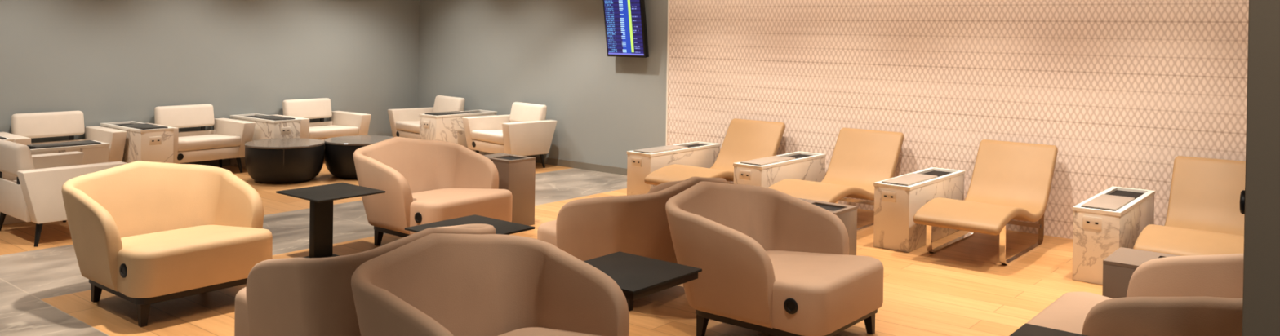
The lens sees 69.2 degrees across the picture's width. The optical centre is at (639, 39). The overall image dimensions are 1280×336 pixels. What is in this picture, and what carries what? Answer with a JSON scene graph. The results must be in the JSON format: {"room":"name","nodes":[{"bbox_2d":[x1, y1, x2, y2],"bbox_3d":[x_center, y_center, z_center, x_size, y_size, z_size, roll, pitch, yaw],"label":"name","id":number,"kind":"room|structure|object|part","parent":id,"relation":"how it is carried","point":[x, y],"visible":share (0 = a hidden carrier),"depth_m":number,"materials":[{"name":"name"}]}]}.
{"room":"airport lounge","nodes":[
{"label":"airport lounge","id":0,"kind":"room"},
{"bbox_2d":[0,0,419,164],"bbox_3d":[-5.830,0.067,8.778,0.120,2.850,9.320,1,1,39],"label":"wall","id":1,"kind":"structure","parent":0,"point":[105,60],"depth_m":10.05,"materials":[{"name":"grey paint"}]},
{"bbox_2d":[178,158,230,166],"bbox_3d":[-5.840,1.355,8.695,0.012,0.075,9.188,1,1,39],"label":"baseboard","id":2,"kind":"structure","parent":1,"relation":"attached to","point":[224,162],"depth_m":10.14,"materials":[{"name":"grey paint"}]},
{"bbox_2d":[0,159,1102,335],"bbox_3d":[-1.147,1.544,4.906,12.300,0.100,9.200,1,1,39],"label":"floor","id":3,"kind":"structure","parent":0,"point":[963,288],"depth_m":5.74,"materials":[{"name":"brown wood"}]},
{"bbox_2d":[0,136,13,142],"bbox_3d":[-5.764,1.113,8.025,0.934,0.570,0.308,1,1,39],"label":"console","id":4,"kind":"object","parent":3,"relation":"on","point":[1,137],"visible":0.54,"depth_m":7.85,"materials":[{"name":"white plastic"}]},
{"bbox_2d":[0,140,109,225],"bbox_3d":[-4.795,1.133,7.399,0.308,0.570,0.934,1,1,39],"label":"console","id":5,"kind":"object","parent":3,"relation":"on","point":[95,152],"visible":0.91,"depth_m":7.52,"materials":[{"name":"white stone"}]},
{"bbox_3d":[-4.678,0.854,7.535,0.232,0.009,0.464,1,1,39],"label":"tray lid","id":6,"kind":"part","parent":5,"relation":"part of","materials":[{"name":"metal"}]},
{"bbox_2d":[0,138,127,246],"bbox_3d":[-4.322,1.081,6.821,0.928,0.703,0.674,1,1,39],"label":"lounge armchair","id":7,"kind":"object","parent":3,"relation":"on","point":[31,185],"visible":0.59,"depth_m":6.46,"materials":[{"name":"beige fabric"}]},
{"bbox_3d":[-4.735,1.337,6.892,0.071,0.178,0.043,1,0,3],"label":"leg","id":8,"kind":"part","parent":7,"relation":"part of","materials":[{"name":"black wood"}]},
{"bbox_3d":[-4.489,1.134,6.615,0.680,0.250,0.049,1,1,39],"label":"panel","id":9,"kind":"part","parent":7,"relation":"part of","materials":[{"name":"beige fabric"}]},
{"bbox_2d":[0,138,35,177],"bbox_3d":[-4.483,0.845,6.615,0.600,0.232,0.129,1,1,39],"label":"cushion","id":10,"kind":"object","parent":7,"relation":"on","point":[14,157],"depth_m":6.45,"materials":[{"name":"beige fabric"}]},
{"bbox_3d":[-4.173,1.349,6.437,0.044,0.178,0.070,1,0,-16],"label":"leg","id":11,"kind":"part","parent":7,"relation":"part of","materials":[{"name":"black wood"}]},
{"bbox_3d":[-4.623,1.074,7.064,0.154,0.370,0.674,1,1,39],"label":"arm","id":12,"kind":"part","parent":7,"relation":"part of","materials":[{"name":"beige fabric"}]},
{"bbox_3d":[-4.021,1.087,6.577,0.154,0.370,0.674,1,1,39],"label":"arm","id":13,"kind":"part","parent":7,"relation":"part of","materials":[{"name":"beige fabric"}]},
{"bbox_2d":[0,111,127,162],"bbox_3d":[-5.414,1.050,8.642,0.674,0.703,0.928,1,1,39],"label":"lounge armchair","id":14,"kind":"object","parent":3,"relation":"on","point":[25,127],"visible":0.34,"depth_m":8.76,"materials":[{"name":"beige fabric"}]},
{"bbox_3d":[-5.657,1.048,8.341,0.674,0.370,0.154,1,1,39],"label":"arm","id":15,"kind":"part","parent":14,"relation":"part of","materials":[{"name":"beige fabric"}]},
{"bbox_2d":[11,111,84,138],"bbox_3d":[-5.614,0.811,8.805,0.129,0.232,0.600,1,1,39],"label":"cushion","id":16,"kind":"object","parent":14,"relation":"on","point":[70,124],"depth_m":8.77,"materials":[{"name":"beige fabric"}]},
{"bbox_3d":[-5.621,1.100,8.809,0.049,0.250,0.680,1,1,39],"label":"panel","id":17,"kind":"part","parent":14,"relation":"part of","materials":[{"name":"black fabric"}]},
{"bbox_3d":[-5.170,1.051,8.943,0.674,0.370,0.154,1,1,39],"label":"arm","id":18,"kind":"part","parent":14,"relation":"part of","materials":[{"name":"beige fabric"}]},
{"bbox_2d":[99,120,174,163],"bbox_3d":[-4.924,1.119,9.063,0.934,0.570,0.308,1,1,39],"label":"console","id":19,"kind":"object","parent":3,"relation":"on","point":[144,142],"visible":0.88,"depth_m":8.80,"materials":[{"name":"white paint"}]},
{"bbox_3d":[-4.781,0.841,8.948,0.464,0.009,0.232,1,1,39],"label":"tray lid","id":20,"kind":"part","parent":19,"relation":"part of","materials":[{"name":"metal"}]},
{"bbox_2d":[149,136,161,145],"bbox_3d":[-4.576,0.959,8.756,0.008,0.075,0.110,1,1,39],"label":"outlet plate","id":21,"kind":"object","parent":19,"relation":"attached to","point":[153,140],"depth_m":8.75,"materials":[{"name":"beige plastic"}]},
{"bbox_2d":[61,160,272,327],"bbox_3d":[-2.658,1.101,5.262,0.952,0.734,0.935,1,1,39],"label":"armchair","id":22,"kind":"object","parent":3,"relation":"on","point":[144,234],"visible":0.98,"depth_m":5.13,"materials":[{"name":"beige leather"}]},
{"bbox_3d":[-3.026,1.403,5.173,0.053,0.120,0.052,1,1,39],"label":"leg","id":23,"kind":"part","parent":22,"relation":"part of","materials":[{"name":"brown wood"}]},
{"bbox_2d":[119,263,127,278],"bbox_3d":[-2.647,1.187,4.751,0.072,0.072,0.009,1,1,34],"label":"power socket","id":24,"kind":"object","parent":22,"relation":"attached to","point":[123,267],"depth_m":4.75,"materials":[{"name":"black plastic"}]},
{"bbox_3d":[-2.556,1.413,4.774,0.053,0.120,0.052,1,1,39],"label":"leg","id":25,"kind":"part","parent":22,"relation":"part of","materials":[{"name":"brown wood"}]},
{"bbox_3d":[-2.600,1.335,5.215,0.725,0.045,0.710,1,1,39],"label":"rail","id":26,"kind":"part","parent":22,"relation":"part of","materials":[{"name":"brown wood"}]},
{"bbox_3d":[-2.575,1.195,5.195,0.735,0.245,0.776,1,1,39],"label":"seat","id":27,"kind":"part","parent":22,"relation":"part of","materials":[{"name":"beige leather"}]},
{"bbox_2d":[147,103,255,173],"bbox_3d":[-4.609,1.055,9.637,0.674,0.703,0.928,1,1,39],"label":"lounge armchair","id":28,"kind":"object","parent":3,"relation":"on","point":[228,137],"visible":0.74,"depth_m":9.69,"materials":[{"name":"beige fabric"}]},
{"bbox_3d":[-4.852,1.052,9.336,0.674,0.370,0.154,1,1,39],"label":"arm","id":29,"kind":"part","parent":28,"relation":"part of","materials":[{"name":"white stone"}]},
{"bbox_2d":[177,153,183,160],"bbox_3d":[-4.580,1.173,9.235,0.014,0.068,0.068,1,1,39],"label":"power socket","id":30,"kind":"object","parent":28,"relation":"attached to","point":[180,156],"depth_m":9.23,"materials":[{"name":"black plastic"}]},
{"bbox_2d":[154,103,214,128],"bbox_3d":[-4.809,0.816,9.800,0.129,0.232,0.600,1,1,39],"label":"cushion","id":31,"kind":"object","parent":28,"relation":"on","point":[193,115],"depth_m":9.76,"materials":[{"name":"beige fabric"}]},
{"bbox_3d":[-4.816,1.104,9.805,0.049,0.250,0.680,1,1,39],"label":"panel","id":32,"kind":"part","parent":28,"relation":"part of","materials":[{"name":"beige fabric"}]},
{"bbox_3d":[-4.600,1.178,9.630,0.536,0.117,0.680,1,1,39],"label":"seat","id":33,"kind":"part","parent":28,"relation":"part of","materials":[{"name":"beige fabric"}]},
{"bbox_2d":[177,134,240,151],"bbox_3d":[-4.587,1.064,9.620,0.547,0.107,0.666,1,1,39],"label":"seat cushion","id":34,"kind":"object","parent":28,"relation":"on","point":[186,143],"depth_m":9.51,"materials":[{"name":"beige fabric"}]},
{"bbox_3d":[-4.544,1.316,10.049,0.043,0.178,0.071,1,0,3],"label":"leg","id":35,"kind":"part","parent":28,"relation":"part of","materials":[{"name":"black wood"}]},
{"bbox_3d":[-4.365,1.055,9.938,0.674,0.370,0.154,1,1,39],"label":"arm","id":36,"kind":"part","parent":28,"relation":"part of","materials":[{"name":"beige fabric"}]},
{"bbox_3d":[-4.236,1.322,9.799,0.070,0.178,0.044,1,0,-16],"label":"leg","id":37,"kind":"part","parent":28,"relation":"part of","materials":[{"name":"black wood"}]},
{"bbox_2d":[229,113,301,168],"bbox_3d":[-4.088,1.123,10.097,0.934,0.570,0.308,1,1,39],"label":"console","id":38,"kind":"object","parent":3,"relation":"on","point":[267,126],"visible":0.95,"depth_m":9.86,"materials":[{"name":"white stone"}]},
{"bbox_3d":[-3.945,0.846,9.983,0.464,0.009,0.232,1,1,39],"label":"tray lid","id":39,"kind":"part","parent":38,"relation":"part of","materials":[{"name":"metal"}]},
{"bbox_2d":[280,126,290,134],"bbox_3d":[-3.739,0.964,9.790,0.008,0.075,0.110,1,1,39],"label":"outlet plate","id":40,"kind":"object","parent":38,"relation":"attached to","point":[284,130],"depth_m":9.79,"materials":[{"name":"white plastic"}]},
{"bbox_2d":[244,137,324,183],"bbox_3d":[-3.583,1.232,9.360,0.758,0.380,0.758,1,0,-19],"label":"table","id":41,"kind":"object","parent":3,"relation":"on","point":[288,160],"visible":1,"depth_m":9.07,"materials":[{"name":"black wood"}]},
{"bbox_2d":[273,97,371,141],"bbox_3d":[-3.710,1.060,10.749,0.674,0.703,0.928,1,1,39],"label":"lounge armchair","id":42,"kind":"object","parent":3,"relation":"on","point":[342,123],"visible":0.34,"depth_m":10.84,"materials":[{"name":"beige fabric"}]},
{"bbox_3d":[-3.953,1.058,10.448,0.674,0.370,0.154,1,1,39],"label":"arm","id":43,"kind":"part","parent":42,"relation":"part of","materials":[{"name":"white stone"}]},
{"bbox_2d":[282,97,332,119],"bbox_3d":[-3.910,0.821,10.912,0.129,0.232,0.600,1,1,39],"label":"cushion","id":44,"kind":"object","parent":42,"relation":"on","point":[310,108],"depth_m":10.87,"materials":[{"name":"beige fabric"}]},
{"bbox_3d":[-3.917,1.110,10.917,0.049,0.250,0.680,1,1,39],"label":"panel","id":45,"kind":"part","parent":42,"relation":"part of","materials":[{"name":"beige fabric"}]},
{"bbox_2d":[308,124,359,139],"bbox_3d":[-3.688,1.069,10.732,0.547,0.107,0.666,1,1,39],"label":"seat cushion","id":46,"kind":"object","parent":42,"relation":"on","point":[315,131],"depth_m":10.62,"materials":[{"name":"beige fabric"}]},
{"bbox_3d":[-3.466,1.061,11.050,0.674,0.370,0.154,1,1,39],"label":"arm","id":47,"kind":"part","parent":42,"relation":"part of","materials":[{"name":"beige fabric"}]},
{"bbox_2d":[275,182,385,257],"bbox_3d":[-2.048,1.238,6.138,0.500,0.465,0.500,1,1,39],"label":"pedestal table","id":48,"kind":"object","parent":3,"relation":"on","point":[321,197],"visible":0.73,"depth_m":6.16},
{"bbox_3d":[-2.137,1.463,6.209,0.160,0.012,0.200,1,1,39],"label":"plate","id":49,"kind":"part","parent":48,"relation":"part of","materials":[{"name":"black metal"}]},
{"bbox_2d":[324,135,393,178],"bbox_3d":[-2.918,1.239,9.722,0.758,0.380,0.758,1,0,9],"label":"table","id":50,"kind":"object","parent":3,"relation":"on","point":[339,151],"visible":0.44,"depth_m":9.41,"materials":[{"name":"black wood"}]},
{"bbox_2d":[234,223,495,335],"bbox_3d":[-1.213,1.133,4.088,0.952,0.734,0.935,1,1,39],"label":"armchair","id":51,"kind":"object","parent":3,"relation":"on","point":[300,296],"visible":0.48,"depth_m":3.63,"materials":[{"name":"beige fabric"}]},
{"bbox_3d":[-1.299,1.223,4.157,0.735,0.245,0.776,1,1,39],"label":"seat","id":52,"kind":"part","parent":51,"relation":"part of","materials":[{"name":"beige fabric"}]},
{"bbox_2d":[387,95,465,139],"bbox_3d":[-2.601,1.072,11.479,0.674,0.703,0.928,0,1,-43],"label":"lounge armchair","id":53,"kind":"object","parent":3,"relation":"on","point":[404,122],"visible":0.41,"depth_m":11.55,"materials":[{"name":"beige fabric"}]},
{"bbox_2d":[395,120,419,133],"bbox_3d":[-2.621,1.080,11.460,0.547,0.107,0.666,0,1,-43],"label":"seat cushion","id":54,"kind":"object","parent":53,"relation":"on","point":[402,126],"depth_m":11.34,"materials":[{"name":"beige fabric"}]},
{"bbox_3d":[-2.613,1.194,11.470,0.536,0.117,0.680,0,1,-43],"label":"seat","id":55,"kind":"part","parent":53,"relation":"part of","materials":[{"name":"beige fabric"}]},
{"bbox_3d":[-2.865,1.064,11.762,0.674,0.370,0.154,0,1,-43],"label":"arm","id":56,"kind":"part","parent":53,"relation":"part of","materials":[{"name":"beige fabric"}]},
{"bbox_2d":[432,95,465,112],"bbox_3d":[-2.405,0.838,11.656,0.129,0.232,0.600,0,1,-43],"label":"cushion","id":57,"kind":"object","parent":53,"relation":"on","point":[442,103],"depth_m":11.60,"materials":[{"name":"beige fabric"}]},
{"bbox_2d":[353,136,512,245],"bbox_3d":[-1.491,1.108,6.705,0.952,0.734,0.935,1,1,39],"label":"armchair","id":58,"kind":"object","parent":3,"relation":"on","point":[423,181],"visible":0.94,"depth_m":6.59,"materials":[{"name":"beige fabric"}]},
{"bbox_3d":[-1.859,1.410,6.615,0.053,0.120,0.052,1,1,39],"label":"leg","id":59,"kind":"part","parent":58,"relation":"part of","materials":[{"name":"brown wood"}]},
{"bbox_3d":[-1.434,1.342,6.657,0.725,0.045,0.710,1,1,39],"label":"rail","id":60,"kind":"part","parent":58,"relation":"part of","materials":[{"name":"brown wood"}]},
{"bbox_2d":[414,212,422,223],"bbox_3d":[-1.480,1.194,6.193,0.072,0.072,0.009,1,1,34],"label":"power socket","id":61,"kind":"object","parent":58,"relation":"attached to","point":[418,215],"depth_m":6.19,"materials":[{"name":"black plastic"}]},
{"bbox_3d":[-1.408,1.202,6.637,0.735,0.245,0.776,1,1,39],"label":"seat","id":62,"kind":"part","parent":58,"relation":"part of","materials":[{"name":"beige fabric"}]},
{"bbox_2d":[418,110,497,155],"bbox_3d":[-2.149,1.146,10.988,0.308,0.570,0.934,1,1,39],"label":"console","id":63,"kind":"object","parent":3,"relation":"on","point":[447,126],"visible":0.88,"depth_m":10.70,"materials":[{"name":"white stone"}]},
{"bbox_2d":[422,120,429,128],"bbox_3d":[-2.452,0.978,10.641,0.110,0.075,0.008,1,1,39],"label":"outlet plate","id":64,"kind":"object","parent":63,"relation":"attached to","point":[425,123],"depth_m":10.64,"materials":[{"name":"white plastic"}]},
{"bbox_3d":[-2.257,0.865,10.847,0.232,0.009,0.464,1,1,39],"label":"tray lid","id":65,"kind":"part","parent":63,"relation":"part of","materials":[{"name":"metal"}]},
{"bbox_2d":[404,214,534,235],"bbox_3d":[-0.933,1.264,5.083,0.500,0.465,0.500,1,1,39],"label":"pedestal table","id":66,"kind":"object","parent":3,"relation":"on","point":[501,227],"visible":0.24,"depth_m":5.15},
{"bbox_2d":[351,233,629,335],"bbox_3d":[-0.483,1.149,3.420,0.952,0.734,0.935,1,1,39],"label":"armchair","id":67,"kind":"object","parent":3,"relation":"on","point":[433,284],"visible":1,"depth_m":3.68,"materials":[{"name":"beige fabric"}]},
{"bbox_3d":[-0.400,1.243,3.352,0.735,0.245,0.776,1,1,39],"label":"seat","id":68,"kind":"part","parent":67,"relation":"part of","materials":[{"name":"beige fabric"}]},
{"bbox_2d":[462,102,556,168],"bbox_3d":[-1.497,1.096,10.586,0.674,0.703,0.928,0,1,-43],"label":"lounge armchair","id":69,"kind":"object","parent":3,"relation":"on","point":[526,131],"visible":0.92,"depth_m":10.41,"materials":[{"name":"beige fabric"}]},
{"bbox_2d":[471,129,503,144],"bbox_3d":[-1.517,1.104,10.567,0.547,0.107,0.666,0,1,-43],"label":"seat cushion","id":70,"kind":"object","parent":69,"relation":"on","point":[477,136],"depth_m":10.44,"materials":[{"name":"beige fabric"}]},
{"bbox_3d":[-1.761,1.088,10.869,0.674,0.370,0.154,0,1,-43],"label":"arm","id":71,"kind":"part","parent":69,"relation":"part of","materials":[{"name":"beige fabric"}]},
{"bbox_3d":[-1.509,1.218,10.578,0.536,0.117,0.680,0,1,-43],"label":"seat","id":72,"kind":"part","parent":69,"relation":"part of","materials":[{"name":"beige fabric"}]},
{"bbox_2d":[509,102,546,122],"bbox_3d":[-1.302,0.862,10.763,0.129,0.232,0.600,0,1,-43],"label":"cushion","id":73,"kind":"object","parent":69,"relation":"on","point":[520,112],"depth_m":10.71,"materials":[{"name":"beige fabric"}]},
{"bbox_3d":[-1.233,1.101,10.303,0.674,0.370,0.154,0,1,-43],"label":"arm","id":74,"kind":"part","parent":69,"relation":"part of","materials":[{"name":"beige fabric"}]},
{"bbox_3d":[-1.105,1.366,10.463,0.071,0.178,0.043,1,0,11],"label":"leg","id":75,"kind":"part","parent":69,"relation":"part of","materials":[{"name":"black wood"}]},
{"bbox_2d":[483,153,535,226],"bbox_3d":[-1.083,1.208,7.409,0.400,0.535,0.290,1,1,39],"label":"table","id":76,"kind":"object","parent":3,"relation":"on","point":[517,173],"visible":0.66,"depth_m":7.28,"materials":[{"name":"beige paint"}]},
{"bbox_3d":[-1.079,0.949,7.407,0.400,0.016,0.290,1,1,39],"label":"frame","id":77,"kind":"part","parent":76,"relation":"part of","materials":[{"name":"beige paint"}]},
{"bbox_2d":[537,177,727,311],"bbox_3d":[-0.045,1.139,5.548,0.952,0.734,0.935,1,1,39],"label":"armchair","id":78,"kind":"object","parent":3,"relation":"on","point":[585,229],"visible":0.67,"depth_m":5.12,"materials":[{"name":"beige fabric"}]},
{"bbox_3d":[-0.131,1.230,5.617,0.735,0.245,0.776,1,1,39],"label":"seat","id":79,"kind":"part","parent":78,"relation":"part of","materials":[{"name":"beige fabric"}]},
{"bbox_3d":[-0.064,1.449,5.176,0.053,0.120,0.052,1,1,39],"label":"leg","id":80,"kind":"part","parent":78,"relation":"part of","materials":[{"name":"brown wood"}]},
{"bbox_3d":[0.053,1.064,5.469,0.702,0.579,0.935,1,1,39],"label":"backrest","id":81,"kind":"part","parent":78,"relation":"part of","materials":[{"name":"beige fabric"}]},
{"bbox_2d":[583,251,702,300],"bbox_3d":[-0.068,1.284,4.229,0.500,0.465,0.500,1,1,39],"label":"pedestal table","id":82,"kind":"object","parent":3,"relation":"on","point":[637,277],"visible":0.65,"depth_m":4.20,"materials":[{"name":"black wood"}]},
{"bbox_2d":[626,141,720,195],"bbox_3d":[0.330,1.248,8.713,0.278,0.480,1.114,1,1,39],"label":"console","id":83,"kind":"object","parent":3,"relation":"on","point":[641,163],"visible":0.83,"depth_m":8.38,"materials":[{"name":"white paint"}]},
{"bbox_2d":[631,157,641,167],"bbox_3d":[-0.030,1.100,8.296,0.110,0.075,0.008,1,1,39],"label":"outlet plate","id":84,"kind":"object","parent":83,"relation":"attached to","point":[636,162],"depth_m":8.29,"materials":[{"name":"beige plastic"}]},
{"bbox_3d":[0.197,1.011,8.541,0.202,0.009,0.565,1,1,39],"label":"tray lid","id":85,"kind":"part","parent":83,"relation":"part of","materials":[{"name":"metal"}]},
{"bbox_2d":[644,118,785,185],"bbox_3d":[0.696,1.135,8.319,0.590,0.724,1.404,1,1,39],"label":"recliner","id":86,"kind":"object","parent":3,"relation":"on","point":[744,140],"visible":0.58,"depth_m":8.65,"materials":[{"name":"leather"}]},
{"bbox_2d":[665,181,883,335],"bbox_3d":[0.691,1.156,4.824,0.952,0.734,0.935,1,1,39],"label":"armchair","id":87,"kind":"object","parent":3,"relation":"on","point":[773,262],"visible":1,"depth_m":4.59,"materials":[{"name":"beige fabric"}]},
{"bbox_3d":[0.323,1.458,4.734,0.053,0.120,0.052,1,1,39],"label":"leg","id":88,"kind":"part","parent":87,"relation":"part of","materials":[{"name":"brown wood"}]},
{"bbox_3d":[0.749,1.390,4.777,0.725,0.045,0.710,1,1,39],"label":"rail","id":89,"kind":"part","parent":87,"relation":"part of","materials":[{"name":"brown wood"}]},
{"bbox_2d":[783,298,798,314],"bbox_3d":[0.702,1.242,4.313,0.072,0.072,0.009,1,1,34],"label":"power socket","id":90,"kind":"object","parent":87,"relation":"attached to","point":[790,305],"depth_m":4.31,"materials":[{"name":"black plastic"}]},
{"bbox_3d":[0.774,1.251,4.756,0.735,0.245,0.776,1,1,39],"label":"seat","id":91,"kind":"part","parent":87,"relation":"part of","materials":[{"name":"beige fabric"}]},
{"bbox_3d":[1.189,1.471,4.825,0.053,0.120,0.052,1,1,39],"label":"leg","id":92,"kind":"part","parent":87,"relation":"part of","materials":[{"name":"brown wood"}]},
{"bbox_2d":[733,151,826,187],"bbox_3d":[1.225,1.266,8.054,0.278,0.480,1.114,1,1,39],"label":"console","id":93,"kind":"object","parent":3,"relation":"on","point":[765,172],"visible":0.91,"depth_m":7.84,"materials":[{"name":"white stone"}]},
{"bbox_2d":[738,169,751,180],"bbox_3d":[0.865,1.119,7.637,0.110,0.075,0.008,1,1,39],"label":"outlet plate","id":94,"kind":"object","parent":93,"relation":"attached to","point":[744,175],"depth_m":7.63,"materials":[{"name":"beige plastic"}]},
{"bbox_3d":[1.091,1.030,7.883,0.202,0.009,0.565,1,1,39],"label":"tray lid","id":95,"kind":"part","parent":93,"relation":"part of","materials":[{"name":"stone"}]},
{"bbox_2d":[798,198,857,255],"bbox_3d":[1.040,1.256,5.519,0.400,0.535,0.290,1,1,39],"label":"table","id":96,"kind":"object","parent":3,"relation":"on","point":[847,214],"visible":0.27,"depth_m":5.46,"materials":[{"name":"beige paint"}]},
{"bbox_3d":[1.044,0.996,5.517,0.400,0.016,0.290,1,1,39],"label":"frame","id":97,"kind":"part","parent":96,"relation":"part of","materials":[{"name":"beige paint"}]},
{"bbox_2d":[768,128,904,231],"bbox_3d":[1.598,1.154,7.590,0.590,0.724,1.404,1,1,39],"label":"recliner","id":98,"kind":"object","parent":3,"relation":"on","point":[861,158],"visible":0.78,"depth_m":7.89,"materials":[{"name":"beige leather"}]},
{"bbox_3d":[1.777,1.340,7.411,0.038,0.360,0.922,1,1,39],"label":"sled leg","id":99,"kind":"part","parent":98,"relation":"part of","materials":[{"name":"silver metal"}]},
{"bbox_2d":[873,167,964,253],"bbox_3d":[2.164,1.288,7.140,0.278,0.480,1.114,1,1,39],"label":"console","id":100,"kind":"object","parent":3,"relation":"on","point":[897,199],"visible":0.92,"depth_m":6.77,"materials":[{"name":"white stone"}]},
{"bbox_2d":[881,191,896,202],"bbox_3d":[1.804,1.141,6.723,0.110,0.075,0.008,1,1,39],"label":"outlet plate","id":101,"kind":"object","parent":100,"relation":"attached to","point":[886,196],"depth_m":6.72,"materials":[{"name":"beige plastic"}]},
{"bbox_3d":[2.030,1.052,6.969,0.202,0.009,0.565,1,1,39],"label":"tray lid","id":102,"kind":"part","parent":100,"relation":"part of","materials":[{"name":"metal"}]},
{"bbox_2d":[913,139,1057,265],"bbox_3d":[2.562,1.175,6.810,0.590,0.724,1.404,1,1,39],"label":"recliner","id":103,"kind":"object","parent":3,"relation":"on","point":[1010,180],"visible":1,"depth_m":7.03,"materials":[{"name":"beige leather"}]},
{"bbox_3d":[2.345,1.352,6.952,0.038,0.360,0.922,1,1,39],"label":"sled leg","id":104,"kind":"part","parent":103,"relation":"part of","materials":[{"name":"silver metal"}]},
{"bbox_3d":[2.741,1.361,6.631,0.038,0.360,0.922,1,1,39],"label":"sled leg","id":105,"kind":"part","parent":103,"relation":"part of","materials":[{"name":"silver metal"}]},
{"bbox_2d":[1009,323,1087,335],"bbox_3d":[1.500,1.316,3.179,0.500,0.465,0.500,1,1,39],"label":"pedestal table","id":106,"kind":"object","parent":3,"relation":"on","point":[1026,330],"visible":1,"depth_m":3.42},
{"bbox_2d":[1072,186,1155,284],"bbox_3d":[3.227,1.311,6.293,0.278,0.480,1.114,1,1,39],"label":"console","id":107,"kind":"object","parent":3,"relation":"on","point":[1113,219],"visible":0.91,"depth_m":5.92,"materials":[{"name":"white stone"}]},
{"bbox_2d":[1083,216,1102,230],"bbox_3d":[2.868,1.164,5.875,0.110,0.075,0.008,1,1,39],"label":"outlet plate","id":108,"kind":"object","parent":107,"relation":"attached to","point":[1090,223],"depth_m":5.87,"materials":[{"name":"beige plastic"}]},
{"bbox_3d":[3.094,1.075,6.122,0.202,0.009,0.565,1,1,39],"label":"tray lid","id":109,"kind":"part","parent":107,"relation":"part of","materials":[{"name":"wood"}]},
{"bbox_2d":[1026,253,1244,335],"bbox_3d":[2.124,1.187,3.730,0.952,0.734,0.935,1,1,39],"label":"armchair","id":110,"kind":"object","parent":3,"relation":"on","point":[1190,295],"visible":0.82,"depth_m":3.71,"materials":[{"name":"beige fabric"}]},
{"bbox_3d":[2.038,1.278,3.799,0.735,0.245,0.776,1,1,39],"label":"seat","id":111,"kind":"part","parent":110,"relation":"part of","materials":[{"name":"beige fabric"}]},
{"bbox_2d":[1102,247,1180,298],"bbox_3d":[2.503,1.305,4.387,0.500,0.500,0.370,1,1,39],"label":"table","id":112,"kind":"object","parent":3,"relation":"on","point":[1118,268],"visible":0.28,"depth_m":4.38,"materials":[{"name":"beige paint"}]},
{"bbox_3d":[2.507,1.063,4.385,0.500,0.016,0.370,1,1,39],"label":"frame","id":113,"kind":"part","parent":112,"relation":"part of","materials":[{"name":"beige paint"}]},
{"bbox_2d":[1133,155,1245,256],"bbox_3d":[3.635,1.198,5.942,0.590,0.724,1.404,1,1,39],"label":"recliner","id":114,"kind":"object","parent":3,"relation":"on","point":[1204,217],"visible":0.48,"depth_m":6.29,"materials":[{"name":"beige leather"}]},
{"bbox_2d":[417,0,1248,239],"bbox_3d":[1.841,0.188,8.477,12.190,2.850,0.140,1,1,39],"label":"wall","id":115,"kind":"structure","parent":0,"point":[1122,90],"depth_m":8.07,"materials":[{"name":"tile"}]},
{"bbox_2d":[524,155,626,175],"bbox_3d":[-1.333,1.407,10.966,4.143,0.075,0.012,1,1,39],"label":"baseboard","id":116,"kind":"structure","parent":115,"relation":"attached to","point":[601,168],"depth_m":10.40,"materials":[{"name":"grey paint"}]},
{"bbox_2d":[602,0,648,57],"bbox_3d":[-0.146,-0.274,9.857,0.530,0.928,0.257,1,1,39],"label":"screen","id":117,"kind":"object","parent":115,"relation":"attached to","point":[625,22],"visible":1,"depth_m":9.80,"materials":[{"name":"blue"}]},
{"bbox_2d":[665,0,669,146],"bbox_3d":[0.297,0.105,9.643,0.016,2.750,0.028,1,1,39],"label":"trim","id":118,"kind":"structure","parent":115,"relation":"attached to","point":[668,38],"depth_m":9.63,"materials":[{"name":"white paint"}]},
{"bbox_2d":[1242,0,1279,335],"bbox_3d":[1.363,0.235,1.405,0.740,2.850,0.100,1,1,39],"label":"wall","id":119,"kind":"structure","parent":0,"point":[1261,259],"depth_m":1.58,"materials":[{"name":"grey paint"}]},
{"bbox_2d":[1240,190,1244,214],"bbox_3d":[1.058,0.286,1.625,0.008,0.042,0.042,1,1,39],"label":"handle","id":120,"kind":"object","parent":119,"relation":"attached to","point":[1242,193],"visible":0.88,"depth_m":1.61,"materials":[{"name":"black plastic"}]}
]}

